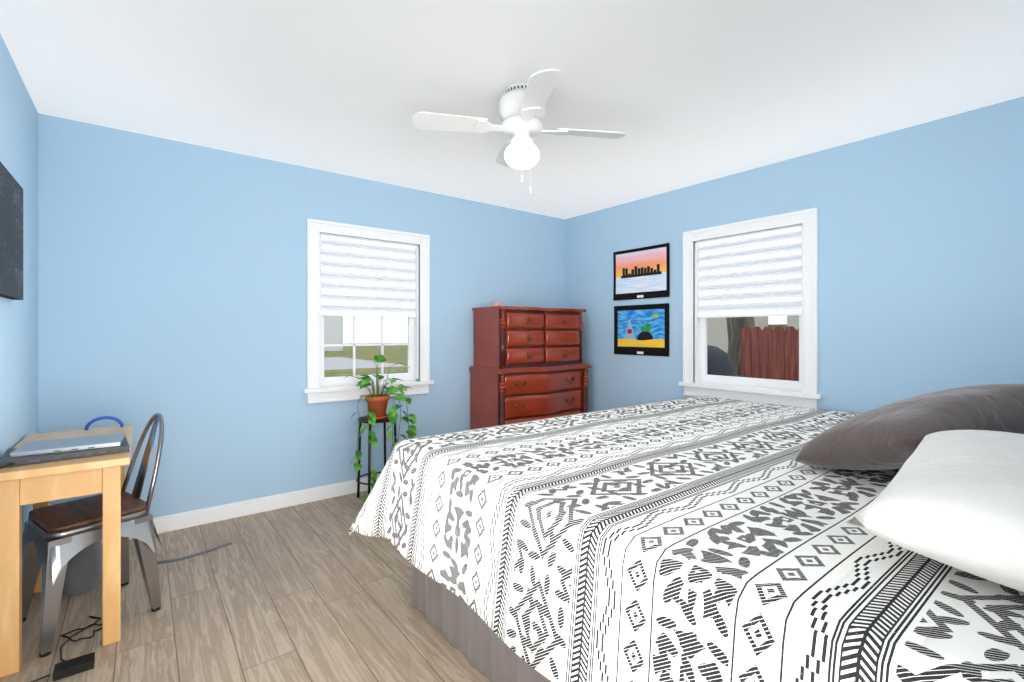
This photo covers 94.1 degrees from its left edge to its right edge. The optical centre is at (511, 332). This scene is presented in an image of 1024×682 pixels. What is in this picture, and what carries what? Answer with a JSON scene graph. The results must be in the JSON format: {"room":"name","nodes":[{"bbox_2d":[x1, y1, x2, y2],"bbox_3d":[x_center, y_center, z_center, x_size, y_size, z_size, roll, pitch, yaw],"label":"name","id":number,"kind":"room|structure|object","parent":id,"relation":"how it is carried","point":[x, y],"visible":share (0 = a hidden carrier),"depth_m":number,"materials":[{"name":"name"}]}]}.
{"room":"bedroom","nodes":[
{"label":"bedroom","id":0,"kind":"room"},
{"bbox_2d":[0,33,37,533],"bbox_3d":[-1.402,0.015,0.950,0.150,2.440,4.400,0,0,-38],"label":"wall","id":1,"kind":"structure","parent":0,"point":[18,318],"depth_m":2.25,"materials":[{"name":"blue paint"}]},
{"bbox_2d":[0,162,22,299],"bbox_3d":[-1.904,-0.390,1.750,0.034,0.490,0.880,0,0,-38],"label":"picture","id":2,"kind":"object","parent":1,"relation":"attached to","point":[11,238],"visible":1,"depth_m":1.92,"materials":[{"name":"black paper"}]},
{"bbox_2d":[0,490,491,681],"bbox_3d":[0.238,1.275,2.222,4.300,0.080,4.400,0,0,-38],"label":"floor","id":3,"kind":"structure","parent":0,"point":[314,591],"depth_m":2.08,"materials":[{"name":"brown wood"}]},
{"bbox_2d":[0,425,132,677],"bbox_3d":[-1.935,0.864,2.106,0.400,0.742,0.860,0,0,-38],"label":"desk","id":4,"kind":"object","parent":3,"relation":"on","point":[39,485],"visible":0.73,"depth_m":1.81,"materials":[{"name":"brown wood"}]},
{"bbox_2d":[0,463,49,681],"bbox_3d":[-1.760,0.855,1.712,0.163,0.756,0.148,0,0,-38],"label":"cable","id":5,"kind":"object","parent":4,"relation":"hanging from","point":[49,674],"visible":0.93,"depth_m":1.70,"materials":[{"name":"black plastic"}]},
{"bbox_2d":[0,436,128,467],"bbox_3d":[-1.810,0.480,1.950,0.370,0.024,0.261,0,0,-42],"label":"tray","id":6,"kind":"object","parent":4,"relation":"on","point":[6,459],"visible":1,"depth_m":1.85,"materials":[{"name":"black"}]},
{"bbox_2d":[10,433,124,456],"bbox_3d":[-1.814,0.460,1.972,0.331,0.016,0.237,0,0,-38],"label":"laptop","id":7,"kind":"object","parent":6,"relation":"on","point":[62,445],"visible":1,"depth_m":1.93,"materials":[{"name":"grey metal"}]},
{"bbox_2d":[84,416,123,429],"bbox_3d":[-2.067,0.455,2.421,0.156,0.064,0.016,0,0,-38],"label":"headband","id":8,"kind":"object","parent":4,"relation":"on","point":[119,421],"visible":0.98,"depth_m":2.42,"materials":[{"name":"blue plastic"}]},
{"bbox_2d":[53,616,101,681],"bbox_3d":[-1.709,1.220,1.897,0.144,0.030,0.432,0,0,-38],"label":"floor cables","id":9,"kind":"object","parent":3,"relation":"on","point":[71,667],"visible":0.92,"depth_m":1.75,"materials":[{"name":"black plastic"}]},
{"bbox_2d":[62,540,101,595],"bbox_3d":[-2.113,1.083,2.341,0.170,0.300,0.250,0,0,-38],"label":"bag","id":10,"kind":"object","parent":3,"relation":"on","point":[83,571],"visible":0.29,"depth_m":2.26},
{"bbox_2d":[22,413,163,657],"bbox_3d":[-1.830,0.810,2.110,0.436,0.849,0.472,0,0,34],"label":"chair","id":11,"kind":"object","parent":3,"relation":"on","point":[56,538],"visible":0.96,"depth_m":2.03,"materials":[{"name":"silver metal"}]},
{"bbox_2d":[157,542,231,563],"bbox_3d":[-1.773,1.232,2.662,0.368,0.004,0.087,0,0,-38],"label":"cable","id":12,"kind":"object","parent":3,"relation":"on","point":[193,555],"visible":0.83,"depth_m":2.64,"materials":[{"name":"grey plastic"}]},
{"bbox_2d":[356,416,396,497],"bbox_3d":[-1.004,0.935,3.562,0.306,0.600,0.306,0,0,-38],"label":"plant stand","id":13,"kind":"object","parent":3,"relation":"on","point":[364,419],"visible":0.46,"depth_m":3.54,"materials":[{"name":"black metal"}]},
{"bbox_2d":[344,355,416,502],"bbox_3d":[-0.957,0.698,3.544,0.527,1.080,0.516,0,0,-38],"label":"plant","id":14,"kind":"object","parent":13,"relation":"on","point":[377,402],"visible":0.9,"depth_m":3.48,"materials":[{"name":"green plant"}]},
{"bbox_2d":[469,306,590,429],"bbox_3d":[0.195,0.505,4.447,1.096,1.460,0.501,0,0,-38],"label":"dresser","id":15,"kind":"object","parent":3,"relation":"on","point":[529,365],"visible":0.77,"depth_m":4.20,"materials":[{"name":"brown wood"}]},
{"bbox_2d":[348,384,1023,681],"bbox_3d":[1.124,0.699,2.044,2.785,1.063,2.612,0,0,-38],"label":"bed","id":16,"kind":"object","parent":3,"relation":"on","point":[701,539],"visible":1,"depth_m":1.24,"materials":[{"name":"white fabric"}]},
{"bbox_2d":[788,384,1023,470],"bbox_3d":[1.432,0.325,1.629,0.800,0.228,0.460,-8,-20,-15],"label":"pillow","id":17,"kind":"object","parent":16,"relation":"on","point":[882,438],"depth_m":1.47,"materials":[{"name":"grey fabric"}]},
{"bbox_2d":[845,429,1023,681],"bbox_3d":[1.170,0.370,1.021,0.800,0.228,0.580,-5,7,-42],"label":"pillow","id":18,"kind":"object","parent":16,"relation":"on","point":[947,530],"depth_m":0.93,"materials":[{"name":"white fabric"}]},
{"bbox_2d":[38,113,564,517],"bbox_3d":[-1.065,0.015,3.901,4.000,2.440,0.150,0,0,-38],"label":"wall","id":19,"kind":"structure","parent":0,"point":[172,282],"depth_m":3.14,"materials":[{"name":"blue paint"}]},
{"bbox_2d":[101,475,379,540],"bbox_3d":[-1.014,1.185,3.836,4.000,0.100,0.014,0,0,-38],"label":"baseboard","id":20,"kind":"structure","parent":19,"relation":"attached to","point":[172,522],"depth_m":3.25,"materials":[{"name":"white wood"}]},
{"bbox_2d":[303,218,433,403],"bbox_3d":[-1.135,-0.157,3.813,1.040,1.344,0.202,0,0,-38],"label":"window","id":21,"kind":"structure","parent":19,"relation":"in","point":[320,388],"depth_m":3.74,"materials":[{"name":"white wood"}]},
{"bbox_2d":[321,235,415,316],"bbox_3d":[-1.127,-0.428,3.802,0.774,0.596,0.040,0,0,-38],"label":"window blind","id":22,"kind":"object","parent":21,"relation":"attached to","point":[366,278],"visible":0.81,"depth_m":3.78,"materials":[{"name":"white fabric"}]},
{"bbox_2d":[0,0,1023,218],"bbox_3d":[0.238,-1.255,2.222,4.300,0.100,4.400,0,0,-38],"label":"ceiling","id":23,"kind":"structure","parent":0,"point":[682,93],"depth_m":2.25,"materials":[{"name":"white paint"}]},
{"bbox_2d":[412,69,624,193],"bbox_3d":[0.050,-0.945,2.367,0.802,0.520,0.802,0,0,35],"label":"fan","id":24,"kind":"object","parent":23,"relation":"hanging from","point":[521,109],"visible":1,"depth_m":2.30,"materials":[{"name":"painted metal"},{"name":"painted wood"},{"name":"glass"}]},
{"bbox_2d":[565,96,1023,413],"bbox_3d":[1.923,0.015,3.435,0.150,2.440,4.250,0,0,-38],"label":"wall","id":25,"kind":"structure","parent":0,"point":[920,259],"depth_m":2.91,"materials":[{"name":"blue paint"}]},
{"bbox_2d":[614,303,668,356],"bbox_3d":[1.154,-0.025,4.293,0.006,0.455,0.600,0,0,-38],"label":"picture","id":26,"kind":"object","parent":25,"relation":"attached to","point":[641,329],"visible":1,"depth_m":4.28,"materials":[{"name":"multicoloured paper"}]},
{"bbox_2d":[613,243,669,300],"bbox_3d":[1.153,-0.535,4.292,0.009,0.460,0.610,0,0,-38],"label":"picture","id":27,"kind":"object","parent":25,"relation":"attached to","point":[642,273],"visible":1,"depth_m":4.27,"materials":[{"name":"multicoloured paper"}]},
{"bbox_2d":[678,207,822,408],"bbox_3d":[1.771,-0.157,3.589,0.202,1.344,1.040,0,0,-38],"label":"window","id":28,"kind":"structure","parent":25,"relation":"in","point":[802,392],"depth_m":3.48,"materials":[{"name":"white wood"}]},
{"bbox_2d":[698,227,801,317],"bbox_3d":[1.760,-0.423,3.580,0.040,0.606,0.774,0,0,-38],"label":"window blind","id":29,"kind":"object","parent":28,"relation":"attached to","point":[757,275],"visible":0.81,"depth_m":3.54,"materials":[{"name":"white fabric"}]},
{"label":"outside","id":30,"kind":"structure","parent":0,"visible":0},
{"bbox_2d":[324,343,407,376],"bbox_3d":[-8.393,1.885,18.244,130.000,0.200,120.000,0,0,-38],"label":"ground","id":31,"kind":"structure","parent":30,"point":[339,369],"depth_m":30.75,"materials":[{"name":"green plant"}]},
{"bbox_2d":[324,316,342,350],"bbox_3d":[-35.038,-1.240,33.139,46.150,6.050,0.400,0,0,-38],"label":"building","id":32,"kind":"structure","parent":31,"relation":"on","point":[334,329],"depth_m":46.65,"materials":[{"name":"white"}]},
{"bbox_2d":[726,317,754,375],"bbox_3d":[5.091,-1.744,11.935,2.436,7.084,6.565,0,0,-38],"label":"tree","id":33,"kind":"object","parent":31,"relation":"on","point":[735,325],"depth_m":12.04,"materials":[{"name":"brown plant"}]},
{"bbox_2d":[707,316,798,352],"bbox_3d":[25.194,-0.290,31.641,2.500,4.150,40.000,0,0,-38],"label":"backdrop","id":34,"kind":"object","parent":31,"relation":"on","point":[713,338],"depth_m":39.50,"materials":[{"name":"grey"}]},
{"bbox_2d":[741,326,798,380],"bbox_3d":[4.239,0.850,5.516,0.060,1.870,3.200,0,0,-38],"label":"fence","id":35,"kind":"object","parent":31,"relation":"on","point":[762,355],"depth_m":6.43,"materials":[{"name":"red wood"}]},
{"bbox_3d":[1.979,1.570,5.281,2.200,0.430,2.000,0,0,-38],"label":"deck","id":36,"kind":"object","parent":31,"relation":"on","visible":0},
{"bbox_2d":[707,345,746,376],"bbox_3d":[2.145,0.740,5.473,0.600,1.230,0.800,0,0,-38],"label":"outdoor grill","id":37,"kind":"object","parent":36,"relation":"on","point":[718,362],"depth_m":5.16,"materials":[{"name":"grey metal"}]}
]}

